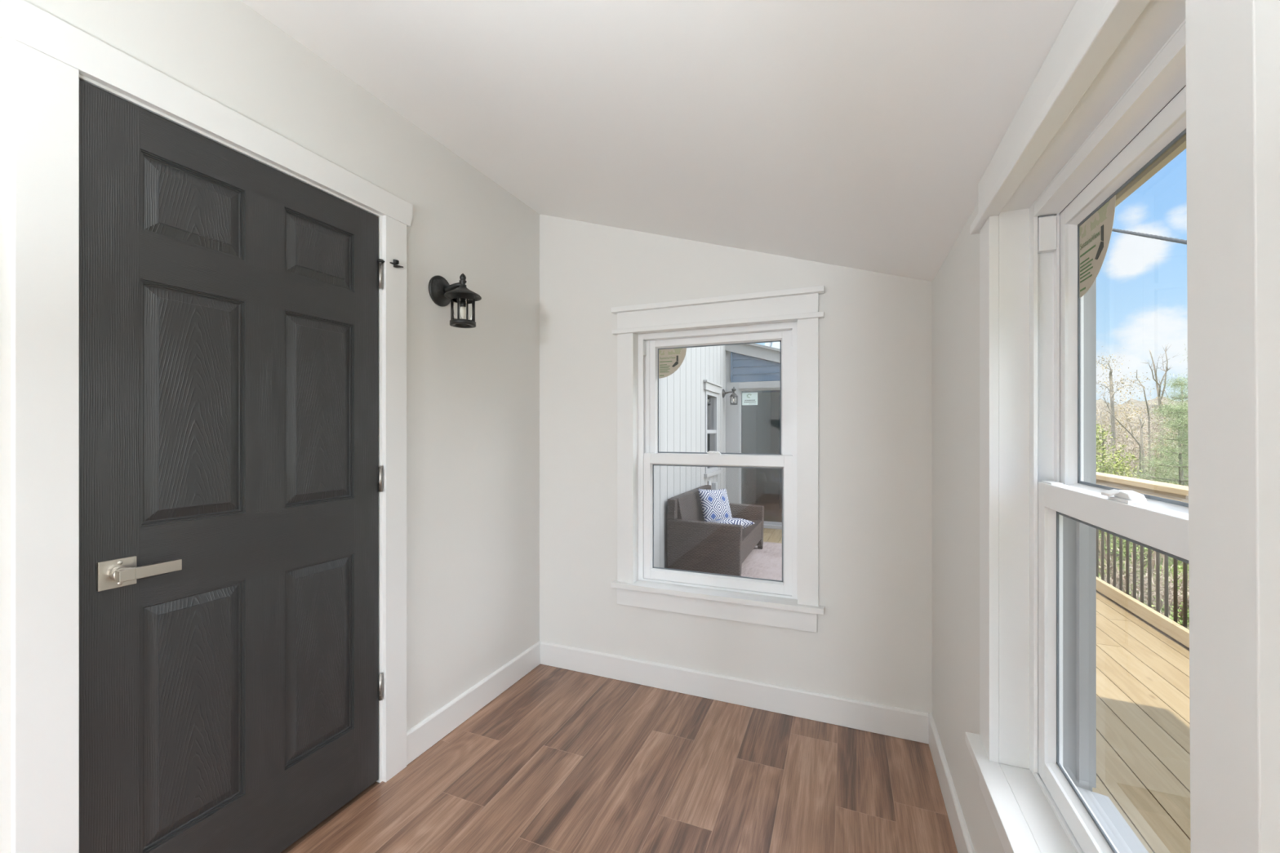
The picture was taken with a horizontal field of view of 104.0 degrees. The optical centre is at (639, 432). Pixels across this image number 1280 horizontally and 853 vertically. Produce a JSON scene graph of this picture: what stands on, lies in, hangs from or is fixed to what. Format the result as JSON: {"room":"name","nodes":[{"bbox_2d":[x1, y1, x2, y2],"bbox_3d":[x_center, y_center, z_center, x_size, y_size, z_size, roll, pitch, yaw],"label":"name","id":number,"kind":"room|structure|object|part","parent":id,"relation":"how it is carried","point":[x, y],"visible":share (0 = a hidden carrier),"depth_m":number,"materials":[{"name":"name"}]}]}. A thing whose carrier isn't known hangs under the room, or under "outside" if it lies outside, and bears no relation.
{"room":"entryway","nodes":[
{"label":"entryway","id":0,"kind":"room"},
{"bbox_2d":[0,0,725,852],"bbox_3d":[-1.251,-0.591,1.180,0.120,4.300,12.955,0,0,22],"label":"wall","id":1,"kind":"structure","parent":0,"point":[473,394],"depth_m":2.06,"materials":[{"name":"white paint"}]},
{"bbox_2d":[0,0,413,852],"bbox_3d":[-1.068,0.196,1.442,0.020,2.127,1.014,0,0,22],"label":"trim","id":2,"kind":"structure","parent":1,"relation":"attached to","point":[49,55],"depth_m":1.05,"materials":[{"name":"white paint"}]},
{"bbox_3d":[-1.234,0.239,1.040,0.018,2.041,0.090,0,0,22],"label":"casing","id":3,"kind":"part","parent":2,"relation":"part of","materials":[{"name":"white paint"}]},
{"bbox_3d":[-1.068,-0.824,1.442,0.020,0.086,1.014,0,0,22],"label":"head casing","id":4,"kind":"part","parent":2,"relation":"part of","materials":[{"name":"white paint"}]},
{"bbox_3d":[-0.904,0.239,1.845,0.018,2.041,0.094,0,0,22],"label":"casing","id":5,"kind":"part","parent":2,"relation":"part of","materials":[{"name":"white paint"}]},
{"bbox_2d":[79,74,403,852],"bbox_3d":[-1.102,0.233,1.482,0.167,2.052,0.867,0,0,22],"label":"door","id":6,"kind":"structure","parent":1,"relation":"in","point":[231,468],"depth_m":1.34,"materials":[{"name":"grey paint"}]},
{"bbox_3d":[-1.198,0.323,1.146,0.008,0.065,0.066,0,0,22],"label":"lever handle","id":7,"kind":"part","parent":6,"relation":"part of","materials":[{"name":"silver metal"}]},
{"bbox_3d":[-1.149,0.323,1.173,0.021,0.026,0.114,0,0,22],"label":"lever","id":8,"kind":"part","parent":6,"relation":"part of","materials":[{"name":"silver metal"}]},
{"bbox_3d":[-1.148,-0.575,1.293,0.010,0.198,0.226,0,0,22],"label":"panel","id":9,"kind":"part","parent":6,"relation":"part of","materials":[{"name":"grey paint"}]},
{"bbox_3d":[-1.148,-0.070,1.293,0.010,0.590,0.226,0,0,22],"label":"panel","id":10,"kind":"part","parent":6,"relation":"part of","materials":[{"name":"grey paint"}]},
{"bbox_3d":[-1.148,0.710,1.293,0.010,0.598,0.226,0,0,22],"label":"panel","id":11,"kind":"part","parent":6,"relation":"part of","materials":[{"name":"grey paint"}]},
{"bbox_3d":[-1.022,-0.575,1.601,0.010,0.198,0.230,0,0,22],"label":"panel","id":12,"kind":"part","parent":6,"relation":"part of","materials":[{"name":"grey paint"}]},
{"bbox_3d":[-1.022,-0.070,1.601,0.010,0.590,0.230,0,0,22],"label":"panel","id":13,"kind":"part","parent":6,"relation":"part of","materials":[{"name":"grey paint"}]},
{"bbox_3d":[-1.022,0.710,1.601,0.010,0.598,0.230,0,0,22],"label":"panel","id":14,"kind":"part","parent":6,"relation":"part of","materials":[{"name":"grey paint"}]},
{"bbox_2d":[428,273,481,328],"bbox_3d":[-0.736,-0.537,2.026,0.192,0.214,0.143,0,0,22],"label":"wall lantern","id":15,"kind":"object","parent":1,"relation":"attached to","point":[442,293],"visible":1,"depth_m":2.01,"materials":[{"name":"black metal"}]},
{"bbox_3d":[-0.810,-0.582,2.056,0.032,0.124,0.124,0,0,22],"label":"plate","id":16,"kind":"part","parent":15,"relation":"part of","materials":[{"name":"black metal"}]},
{"bbox_3d":[-0.761,-0.587,2.036,0.104,0.039,0.030,0,0,22],"label":"arm","id":17,"kind":"part","parent":15,"relation":"part of","materials":[{"name":"black metal"}]},
{"bbox_2d":[459,300,466,307],"bbox_3d":[-0.714,-0.518,2.017,0.024,0.024,0.024,0,0,22],"label":"socket","id":18,"kind":"object","parent":15,"relation":"attached to","point":[462,303],"depth_m":2.01,"materials":[{"name":"black metal"}]},
{"bbox_3d":[-0.714,-0.481,2.017,0.023,0.050,0.023,0,0,22],"label":"bulb","id":19,"kind":"part","parent":15,"relation":"part of","materials":[{"name":"white glass"}]},
{"bbox_2d":[406,640,541,765],"bbox_3d":[-0.715,1.199,2.311,0.014,0.118,0.910,0,0,22],"label":"baseboard","id":20,"kind":"structure","parent":1,"relation":"attached to","point":[422,736],"depth_m":2.19,"materials":[{"name":"white paint"}]},
{"bbox_2d":[702,379,722,477],"bbox_3d":[0.890,-0.041,6.341,0.130,1.170,0.800,0,0,22],"label":"window","id":21,"kind":"structure","parent":1,"relation":"in","point":[712,389],"depth_m":6.37,"materials":[{"name":"grey wood"}]},
{"bbox_3d":[0.883,-0.006,6.344,0.015,0.910,0.490,0,0,22],"label":"glass pane","id":22,"kind":"part","parent":21,"relation":"part of","materials":[{"name":"clear glass"}]},
{"bbox_3d":[0.872,-0.006,6.349,0.092,1.010,0.600,0,0,22],"label":"frame","id":23,"kind":"part","parent":21,"relation":"part of","materials":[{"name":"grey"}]},
{"bbox_3d":[0.922,0.522,6.328,0.040,0.045,0.720,0,0,22],"label":"sill","id":24,"kind":"part","parent":21,"relation":"part of","materials":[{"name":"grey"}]},
{"bbox_3d":[0.927,-0.568,6.326,0.050,0.115,0.800,0,0,22],"label":"head casing","id":25,"kind":"part","parent":21,"relation":"part of","materials":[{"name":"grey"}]},
{"bbox_2d":[711,482,717,489],"bbox_3d":[0.956,0.699,6.390,0.054,0.120,0.100,0,0,22],"label":"outlet box","id":26,"kind":"object","parent":1,"relation":"attached to","point":[714,485],"visible":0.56,"depth_m":6.35,"materials":[{"name":"grey plastic"}]},
{"bbox_2d":[722,386,737,404],"bbox_3d":[1.251,-0.506,6.907,0.208,0.250,0.124,0,0,22],"label":"wall lantern","id":27,"kind":"object","parent":1,"relation":"attached to","point":[733,395],"visible":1,"depth_m":6.88,"materials":[{"name":"black metal"}]},
{"bbox_3d":[1.169,-0.541,6.940,0.032,0.124,0.124,0,0,22],"label":"plate","id":28,"kind":"part","parent":27,"relation":"part of","materials":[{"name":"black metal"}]},
{"bbox_2d":[280,663,957,852],"bbox_3d":[-1.804,1.266,-1.083,3.172,0.014,8.347,0,0,22],"label":"floor","id":29,"kind":"structure","parent":0,"point":[562,760],"depth_m":1.78,"materials":[{"name":"brown wood"}]},
{"bbox_2d":[240,0,1076,281],"bbox_3d":[-1.202,-0.916,-1.329,1.872,0.613,8.017,0,0,22],"label":"ceiling","id":30,"kind":"structure","parent":0,"point":[864,135],"depth_m":1.28,"materials":[{"name":"white paint"}]},
{"bbox_2d":[539,214,932,714],"bbox_3d":[0.369,0.147,2.448,2.157,2.824,0.165,0,0,22],"label":"wall","id":31,"kind":"structure","parent":0,"point":[872,642],"depth_m":2.25,"materials":[{"name":"white paint"}]},
{"bbox_2d":[610,284,824,632],"bbox_3d":[0.340,0.121,2.380,1.010,1.501,0.107,0,0,22],"label":"trim","id":32,"kind":"structure","parent":31,"relation":"attached to","point":[801,304],"depth_m":2.33,"materials":[{"name":"white paint"}]},
{"bbox_3d":[-0.071,0.130,2.529,0.088,1.255,0.019,0,0,22],"label":"casing","id":33,"kind":"part","parent":32,"relation":"part of","materials":[{"name":"white paint"}]},
{"bbox_3d":[0.333,-0.562,2.362,0.962,0.085,0.022,0,0,22],"label":"head casing","id":34,"kind":"part","parent":32,"relation":"part of","materials":[{"name":"white paint"}]},
{"bbox_3d":[0.738,0.130,2.198,0.088,1.255,0.019,0,0,22],"label":"casing","id":35,"kind":"part","parent":32,"relation":"part of","materials":[{"name":"white paint"}]},
{"bbox_2d":[638,320,797,599],"bbox_3d":[0.380,0.128,2.479,0.820,1.298,0.140,0,0,22],"label":"window","id":36,"kind":"structure","parent":31,"relation":"in","point":[785,333],"depth_m":2.43,"materials":[{"name":"white plastic"}]},
{"bbox_2d":[658,347,686,378],"bbox_3d":[0.164,-0.356,2.565,0.155,0.155,0.001,0,0,22],"label":"sticker","id":37,"kind":"object","parent":36,"relation":"attached to","point":[670,360],"visible":1,"depth_m":2.57,"materials":[{"name":"paper"}]},
{"bbox_2d":[659,364,670,376],"bbox_3d":[0.128,-0.320,2.579,0.056,0.058,0.001,0,0,22],"label":"print","id":38,"kind":"object","parent":37,"relation":"attached to","point":[664,369],"depth_m":2.58,"materials":[{"name":"green"}]},
{"bbox_2d":[671,355,678,367],"bbox_3d":[0.179,-0.363,2.558,0.035,0.058,0.001,0,0,22],"label":"picture","id":39,"kind":"object","parent":37,"relation":"attached to","point":[674,358],"depth_m":2.56,"materials":[{"name":"grey"}]},
{"bbox_3d":[0.363,0.427,2.436,0.732,0.638,0.032,0,0,22],"label":"sash","id":40,"kind":"part","parent":36,"relation":"part of","materials":[{"name":"white plastic"}]},
{"bbox_3d":[0.378,-0.159,2.472,0.706,0.630,0.032,0,0,22],"label":"sash","id":41,"kind":"part","parent":36,"relation":"part of","materials":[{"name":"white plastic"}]},
{"bbox_2d":[540,641,928,743],"bbox_3d":[0.314,1.199,2.374,1.844,0.118,0.014,0,0,22],"label":"baseboard","id":42,"kind":"structure","parent":31,"relation":"attached to","point":[886,720],"depth_m":2.29,"materials":[{"name":"white paint"}]},
{"bbox_2d":[725,351,778,382],"bbox_3d":[2.466,0.199,6.695,2.620,2.721,0.150,0,0,22],"label":"wall","id":43,"kind":"structure","parent":0,"point":[727,353],"depth_m":7.11,"materials":[{"name":"grey"}]},
{"bbox_2d":[730,351,733,382],"bbox_3d":[1.298,-0.921,7.078,0.028,0.430,0.025,0,0,22],"label":"strip","id":44,"kind":"object","parent":43,"relation":"attached to","point":[731,353],"visible":1,"depth_m":7.07,"materials":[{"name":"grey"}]},
{"bbox_2d":[725,380,780,503],"bbox_3d":[2.137,0.307,6.733,1.978,2.025,0.029,0,0,22],"label":"trim","id":45,"kind":"structure","parent":43,"relation":"attached to","point":[731,411],"depth_m":7.06,"materials":[{"name":"grey"}]},
{"bbox_2d":[733,352,780,382],"bbox_3d":[1.976,-0.926,6.804,1.480,0.440,0.019,0,0,22],"label":"siding","id":46,"kind":"object","parent":43,"relation":"attached to","point":[745,368],"visible":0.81,"depth_m":6.96,"materials":[{"name":"blue wood"}]},
{"bbox_2d":[738,387,782,529],"bbox_3d":[2.195,0.351,6.766,1.695,1.933,0.165,0,0,22],"label":"door","id":47,"kind":"structure","parent":43,"relation":"in","point":[759,424],"depth_m":6.96,"materials":[{"name":"grey"}]},
{"bbox_2d":[742,392,757,404],"bbox_3d":[1.544,-0.471,7.028,0.216,0.176,0.002,0,0,22],"label":"sticker","id":48,"kind":"object","parent":47,"relation":"attached to","point":[748,398],"visible":1,"depth_m":7.03,"materials":[{"name":"white paper"}]},
{"bbox_2d":[763,528,782,543],"bbox_3d":[1.250,1.334,4.644,1.906,0.030,4.563,0,0,22],"label":"deck","id":49,"kind":"object","parent":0,"point":[773,535],"visible":0.05,"depth_m":6.37,"materials":[{"name":"brown wood"}]},
{"bbox_2d":[740,542,782,580],"bbox_3d":[1.329,1.314,4.406,2.090,0.008,3.050,0,0,22],"label":"outdoor rug","id":50,"kind":"object","parent":49,"relation":"on","point":[766,562],"visible":0.02,"depth_m":4.99,"materials":[{"name":"beige fabric"}]},
{"bbox_2d":[666,484,764,576],"bbox_3d":[0.829,0.965,5.162,0.688,0.690,1.370,0,0,22],"label":"wicker sofa","id":51,"kind":"object","parent":50,"relation":"on","point":[694,544],"visible":0.87,"depth_m":4.60,"materials":[{"name":"brown wicker"}]},
{"bbox_3d":[0.584,0.915,5.262,0.159,0.591,1.200,0,0,22],"label":"backrest","id":52,"kind":"part","parent":51,"relation":"part of","materials":[{"name":"brown wicker"}]},
{"bbox_3d":[0.585,1.042,4.567,0.688,0.466,0.085,0,0,22],"label":"armrest","id":53,"kind":"part","parent":51,"relation":"part of","materials":[{"name":"brown wicker"}]},
{"bbox_2d":[697,488,732,521],"bbox_3d":[0.796,0.784,5.256,0.428,0.398,0.198,0,0,-36],"label":"throw pillow","id":54,"kind":"object","parent":51,"relation":"on","point":[714,504],"visible":0.84,"depth_m":5.19,"materials":[{"name":"blue fabric"}]},
{"bbox_2d":[707,517,754,528],"bbox_3d":[0.827,0.899,4.855,0.420,0.157,0.412,0,0,-21],"label":"throw pillow","id":55,"kind":"object","parent":51,"relation":"on","point":[745,523],"visible":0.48,"depth_m":4.72,"materials":[{"name":"blue fabric"}]},
{"bbox_3d":[1.072,1.042,5.756,0.688,0.466,0.085,0,0,22],"label":"armrest","id":56,"kind":"part","parent":51,"relation":"part of","materials":[{"name":"brown wicker"}]},
{"bbox_3d":[0.898,1.004,5.133,0.514,0.040,1.198,0,0,22],"label":"seat","id":57,"kind":"part","parent":51,"relation":"part of","materials":[{"name":"brown wicker"}]},
{"bbox_2d":[764,342,780,348],"bbox_3d":[3.955,-2.436,10.700,2.300,3.090,3.850,0,0,22],"label":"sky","id":58,"kind":"structure","parent":0,"point":[775,344],"depth_m":10.32,"materials":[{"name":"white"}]},
{"bbox_2d":[932,203,1025,852],"bbox_3d":[0.886,0.434,1.084,0.165,2.250,1.967,0,0,22],"label":"wall","id":59,"kind":"structure","parent":0,"point":[956,284],"depth_m":1.55,"materials":[{"name":"white paint"}]},
{"bbox_2d":[1027,19,1188,852],"bbox_3d":[0.797,0.128,0.766,0.128,1.298,0.756,0,0,22],"label":"window","id":60,"kind":"structure","parent":59,"relation":"in","point":[1068,506],"depth_m":1.05,"materials":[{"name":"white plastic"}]},
{"bbox_2d":[1079,195,1115,297],"bbox_3d":[0.887,-0.356,0.974,0.001,0.155,0.155,0,0,22],"label":"sticker","id":61,"kind":"object","parent":60,"relation":"attached to","point":[1095,233],"visible":1,"depth_m":0.98,"materials":[{"name":"paper"}]},
{"bbox_2d":[1080,257,1093,291],"bbox_3d":[0.901,-0.320,1.010,0.001,0.058,0.056,0,0,22],"label":"print","id":62,"kind":"object","parent":61,"relation":"attached to","point":[1086,263],"depth_m":1.01,"materials":[{"name":"green"}]},
{"bbox_2d":[1094,224,1103,259],"bbox_3d":[0.880,-0.363,0.959,0.001,0.058,0.035,0,0,22],"label":"picture","id":63,"kind":"object","parent":61,"relation":"attached to","point":[1099,228],"depth_m":0.96,"materials":[{"name":"grey"}]},
{"bbox_3d":[0.755,0.097,0.802,0.014,0.011,0.031,0,0,22],"label":"lock lever","id":64,"kind":"part","parent":60,"relation":"part of","materials":[{"name":"white plastic"}]},
{"bbox_3d":[0.760,0.427,0.781,0.032,0.638,0.668,0,0,22],"label":"sash","id":65,"kind":"part","parent":60,"relation":"part of","materials":[{"name":"white plastic"}]},
{"bbox_3d":[0.796,-0.159,0.766,0.032,0.630,0.694,0,0,22],"label":"sash","id":66,"kind":"part","parent":60,"relation":"part of","materials":[{"name":"white plastic"}]},
{"bbox_2d":[964,0,1279,852],"bbox_3d":[0.693,0.129,0.808,0.107,1.486,0.946,0,0,22],"label":"trim","id":67,"kind":"structure","parent":59,"relation":"attached to","point":[1102,46],"depth_m":0.46,"materials":[{"name":"white paint"}]},
{"bbox_3d":[0.830,0.130,1.190,0.019,1.255,0.088,0,0,22],"label":"casing","id":68,"kind":"part","parent":67,"relation":"part of","materials":[{"name":"white paint"}]},
{"bbox_3d":[0.675,-0.567,0.816,0.022,0.094,0.898,0,0,22],"label":"head casing","id":69,"kind":"part","parent":67,"relation":"part of","materials":[{"name":"white paint"}]},
{"bbox_3d":[0.523,0.130,0.440,0.019,1.255,0.100,0,0,22],"label":"casing","id":70,"kind":"part","parent":67,"relation":"part of","materials":[{"name":"white paint"}]},
{"bbox_2d":[1115,134,1186,196],"bbox_3d":[-0.136,-0.609,-1.829,0.150,0.012,8.700,0,0,22],"label":"soffit","id":71,"kind":"structure","parent":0,"point":[1184,135],"depth_m":1.12,"materials":[{"name":"brown wood"}]},
{"bbox_3d":[3.280,-0.902,8.550,2.720,0.859,4.200,0,0,22],"label":"wing roof","id":72,"kind":"structure","parent":0,"visible":0},
{"bbox_2d":[724,343,780,363],"bbox_3d":[2.469,-0.860,6.570,2.720,0.974,0.080,0,0,22],"label":"board","id":73,"kind":"object","parent":72,"relation":"attached to","point":[756,350],"visible":0.07,"depth_m":6.90,"materials":[{"name":"grey wood"}]},
{"bbox_3d":[-1.073,-1.053,-1.427,2.225,0.721,8.735,0,0,22],"label":"roof","id":74,"kind":"structure","parent":0,"visible":0},
{"bbox_2d":[1115,136,1186,207],"bbox_3d":[-0.056,-0.645,-1.854,0.018,0.102,8.715,0,0,22],"label":"fascia","id":75,"kind":"object","parent":74,"relation":"attached to","point":[1180,146],"depth_m":1.14,"materials":[{"name":"brown wood"}]},
{"bbox_3d":[-0.664,0.434,-2.702,0.165,2.250,6.215,0,0,22],"label":"wall","id":76,"kind":"structure","parent":0,"visible":0},
{"bbox_2d":[928,713,974,852],"bbox_3d":[-0.343,1.199,-1.681,0.014,0.118,8.017,0,0,22],"label":"baseboard","id":77,"kind":"structure","parent":76,"relation":"attached to","point":[961,834],"depth_m":1.62,"materials":[{"name":"white paint"}]},
{"label":"outside","id":78,"kind":"structure","parent":0,"visible":0},
{"bbox_2d":[1092,590,1191,852],"bbox_3d":[1.986,1.334,1.759,1.633,0.030,9.345,0,0,22],"label":"deck","id":79,"kind":"object","parent":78,"point":[1143,718],"visible":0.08,"depth_m":2.24,"materials":[{"name":"brown wood"}]},
{"bbox_2d":[1096,471,1189,648],"bbox_3d":[3.735,0.957,3.934,0.140,1.224,9.300,0,0,22],"label":"deck railing","id":80,"kind":"object","parent":79,"relation":"on","point":[1171,628],"visible":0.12,"depth_m":3.48,"materials":[{"name":"brown wood"}]},
{"bbox_3d":[3.701,0.429,3.948,0.038,0.090,9.300,0,0,22],"label":"rail","id":81,"kind":"part","parent":80,"relation":"part of","materials":[{"name":"brown wood"}]},
{"bbox_3d":[3.735,0.364,3.934,0.140,0.038,9.300,0,0,22],"label":"cap rail","id":82,"kind":"part","parent":80,"relation":"part of","materials":[{"name":"brown wood"}]},
{"bbox_3d":[3.701,1.251,3.948,0.038,0.089,9.300,0,0,22],"label":"rail","id":83,"kind":"part","parent":80,"relation":"part of","materials":[{"name":"brown wood"}]},
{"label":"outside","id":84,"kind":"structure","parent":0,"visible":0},
{"bbox_2d":[1098,475,1189,627],"bbox_3d":[55.029,-1.105,32.907,200.000,10.322,220.000,0,0,22],"label":"ground","id":85,"kind":"structure","parent":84,"point":[1111,546],"depth_m":11.17,"materials":[{"name":"green plant"}]},
{"bbox_2d":[1096,399,1115,472],"bbox_3d":[12.290,1.135,13.214,0.858,4.248,0.377,0,0,-40],"label":"bare tree","id":86,"kind":"object","parent":85,"relation":"on","point":[1103,443],"visible":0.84,"depth_m":13.32,"materials":[{"name":"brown plant"}]},
{"bbox_2d":[1096,421,1142,554],"bbox_3d":[11.067,1.494,12.009,1.880,3.545,1.819,0,0,-25],"label":"leafy bush","id":87,"kind":"object","parent":85,"relation":"on","point":[1107,469],"visible":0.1,"depth_m":11.55,"materials":[{"name":"green plant"}]},
{"bbox_3d":[11.184,1.804,12.186,1.004,2.924,1.008,0,0,-24],"label":"stem","id":88,"kind":"part","parent":87,"relation":"part of","materials":[{"name":"green"}]},
{"bbox_2d":[1102,383,1141,479],"bbox_3d":[13.940,0.914,14.498,1.697,4.691,0.398,0,0,-18],"label":"bare tree","id":89,"kind":"object","parent":85,"relation":"on","point":[1127,420],"visible":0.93,"depth_m":14.48,"materials":[{"name":"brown plant"}]},
{"bbox_2d":[1096,393,1151,468],"bbox_3d":[19.408,0.727,22.043,4.686,4.910,3.776,0,0,22],"label":"leafy bush","id":90,"kind":"object","parent":85,"relation":"on","point":[1100,414],"visible":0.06,"depth_m":21.56,"materials":[{"name":"brown plant"}]},
{"bbox_3d":[19.214,1.088,22.179,3.047,3.968,2.104,0,0,22],"label":"stem","id":91,"kind":"part","parent":90,"relation":"part of","materials":[{"name":"green plant"}]},
{"bbox_2d":[1096,346,1155,468],"bbox_3d":[14.869,0.312,15.850,2.370,5.894,1.483,0,0,0],"label":"bare tree","id":92,"kind":"object","parent":85,"relation":"on","point":[1111,385],"visible":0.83,"depth_m":15.95,"materials":[{"name":"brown plant"}]},
{"bbox_2d":[1096,434,1162,480],"bbox_3d":[14.766,1.645,15.794,2.694,3.513,2.438,0,0,22],"label":"leafy bush","id":93,"kind":"object","parent":85,"relation":"on","point":[1131,450],"visible":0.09,"depth_m":15.30,"materials":[{"name":"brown plant"}]},
{"bbox_3d":[14.832,1.828,15.764,1.683,2.883,1.403,0,0,22],"label":"stem","id":94,"kind":"part","parent":93,"relation":"part of","materials":[{"name":"green plant"}]},
{"bbox_2d":[1096,386,1177,475],"bbox_3d":[24.731,0.567,25.884,5.458,5.591,4.344,0,0,22],"label":"leafy bush","id":95,"kind":"object","parent":85,"relation":"on","point":[1124,411],"visible":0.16,"depth_m":25.38,"materials":[{"name":"brown plant"}]},
{"bbox_2d":[1132,369,1151,479],"bbox_3d":[17.123,0.586,17.056,1.366,5.347,0.476,0,0,-17],"label":"bare tree","id":96,"kind":"object","parent":85,"relation":"on","point":[1147,406],"visible":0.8,"depth_m":16.99,"materials":[{"name":"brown plant"}]},
{"bbox_2d":[1097,405,1188,482],"bbox_3d":[17.504,1.119,17.602,2.856,4.108,2.986,0,0,22],"label":"leafy bush","id":97,"kind":"object","parent":85,"relation":"on","point":[1135,453],"visible":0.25,"depth_m":17.40,"materials":[{"name":"brown plant"}]},
{"bbox_3d":[17.614,1.446,17.541,1.685,3.250,1.687,0,0,22],"label":"stem","id":98,"kind":"part","parent":97,"relation":"part of","materials":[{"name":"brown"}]},
{"bbox_2d":[1098,531,1188,612],"bbox_3d":[8.202,2.217,8.506,1.602,1.910,1.917,0,0,22],"label":"leafy bush","id":99,"kind":"object","parent":85,"relation":"on","point":[1138,554],"visible":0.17,"depth_m":8.38,"materials":[{"name":"green plant"}]},
{"bbox_3d":[8.164,2.407,8.443,0.988,1.529,1.266,0,0,22],"label":"stem","id":100,"kind":"part","parent":99,"relation":"part of","materials":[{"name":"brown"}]},
{"bbox_2d":[1098,547,1189,628],"bbox_3d":[7.085,2.413,6.761,1.715,1.666,1.827,0,0,22],"label":"leafy bush","id":101,"kind":"object","parent":85,"relation":"on","point":[1145,579],"visible":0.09,"depth_m":6.73,"materials":[{"name":"brown plant"}]},
{"bbox_2d":[1137,413,1153,479],"bbox_3d":[14.237,1.336,14.067,0.371,3.846,0.432,0,0,40],"label":"bare tree","id":102,"kind":"object","parent":85,"relation":"on","point":[1138,416],"visible":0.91,"depth_m":14.00,"materials":[{"name":"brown plant"}]},
{"bbox_2d":[1118,477,1179,564],"bbox_3d":[11.879,2.105,11.832,1.443,2.029,1.626,0,0,40],"label":"leafy bush","id":103,"kind":"object","parent":85,"relation":"on","point":[1135,477],"visible":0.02,"depth_m":11.80,"materials":[{"name":"green plant"}]},
{"bbox_2d":[1117,396,1188,551],"bbox_3d":[13.259,1.191,12.287,2.972,4.141,3.196,0,0,29],"label":"pine tree","id":104,"kind":"object","parent":85,"relation":"on","point":[1180,413],"visible":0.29,"depth_m":12.30,"materials":[{"name":"green plant"}]},
{"bbox_2d":[1120,382,1188,486],"bbox_3d":[20.523,0.532,19.101,3.659,4.858,2.975,0,0,22],"label":"leafy bush","id":105,"kind":"object","parent":85,"relation":"on","point":[1166,383],"visible":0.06,"depth_m":19.45,"materials":[{"name":"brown plant"}]},
{"bbox_2d":[1124,582,1189,629],"bbox_3d":[5.879,2.402,5.383,1.466,1.538,1.365,0,0,-28],"label":"leafy bush","id":106,"kind":"object","parent":85,"relation":"on","point":[1170,616],"visible":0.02,"depth_m":5.52,"materials":[{"name":"green plant"}]},
{"bbox_2d":[1141,344,1177,476],"bbox_3d":[18.456,0.029,17.694,2.272,6.462,0.780,0,0,-37],"label":"bare tree","id":107,"kind":"object","parent":85,"relation":"on","point":[1158,390],"visible":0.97,"depth_m":18.00,"materials":[{"name":"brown plant"}]},
{"bbox_2d":[1144,373,1188,485],"bbox_3d":[16.168,0.721,14.918,2.578,5.079,2.560,0,0,-40],"label":"pine tree","id":108,"kind":"object","parent":85,"relation":"on","point":[1180,382],"visible":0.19,"depth_m":14.98,"materials":[{"name":"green plant"}]},
{"bbox_2d":[1160,342,1188,482],"bbox_3d":[15.297,0.356,13.588,2.446,5.809,2.270,0,0,-20],"label":"pine tree","id":109,"kind":"object","parent":85,"relation":"on","point":[1187,475],"visible":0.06,"depth_m":13.88,"materials":[{"name":"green plant"}]},
{"bbox_3d":[9.656,-1.515,13.499,0.320,9.949,0.320,0,0,22],"label":"utility pole","id":110,"kind":"object","parent":85,"relation":"on","visible":0},
{"bbox_2d":[1111,228,1186,244],"bbox_3d":[6.164,-3.324,7.746,0.026,5.244,13.273,0,0,31],"label":"overhead cable","id":111,"kind":"object","parent":110,"relation":"attached to","point":[1141,234],"visible":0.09,"depth_m":3.48,"materials":[{"name":"grey plastic"}]},
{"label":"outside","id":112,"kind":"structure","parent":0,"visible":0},
{"bbox_2d":[1096,396,1188,473],"bbox_3d":[43.479,-1.310,-4.686,112.882,11.494,178.333,0,0,22],"label":"hills","id":113,"kind":"structure","parent":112,"point":[1136,403],"depth_m":58.62,"materials":[{"name":"plant"}]}
]}

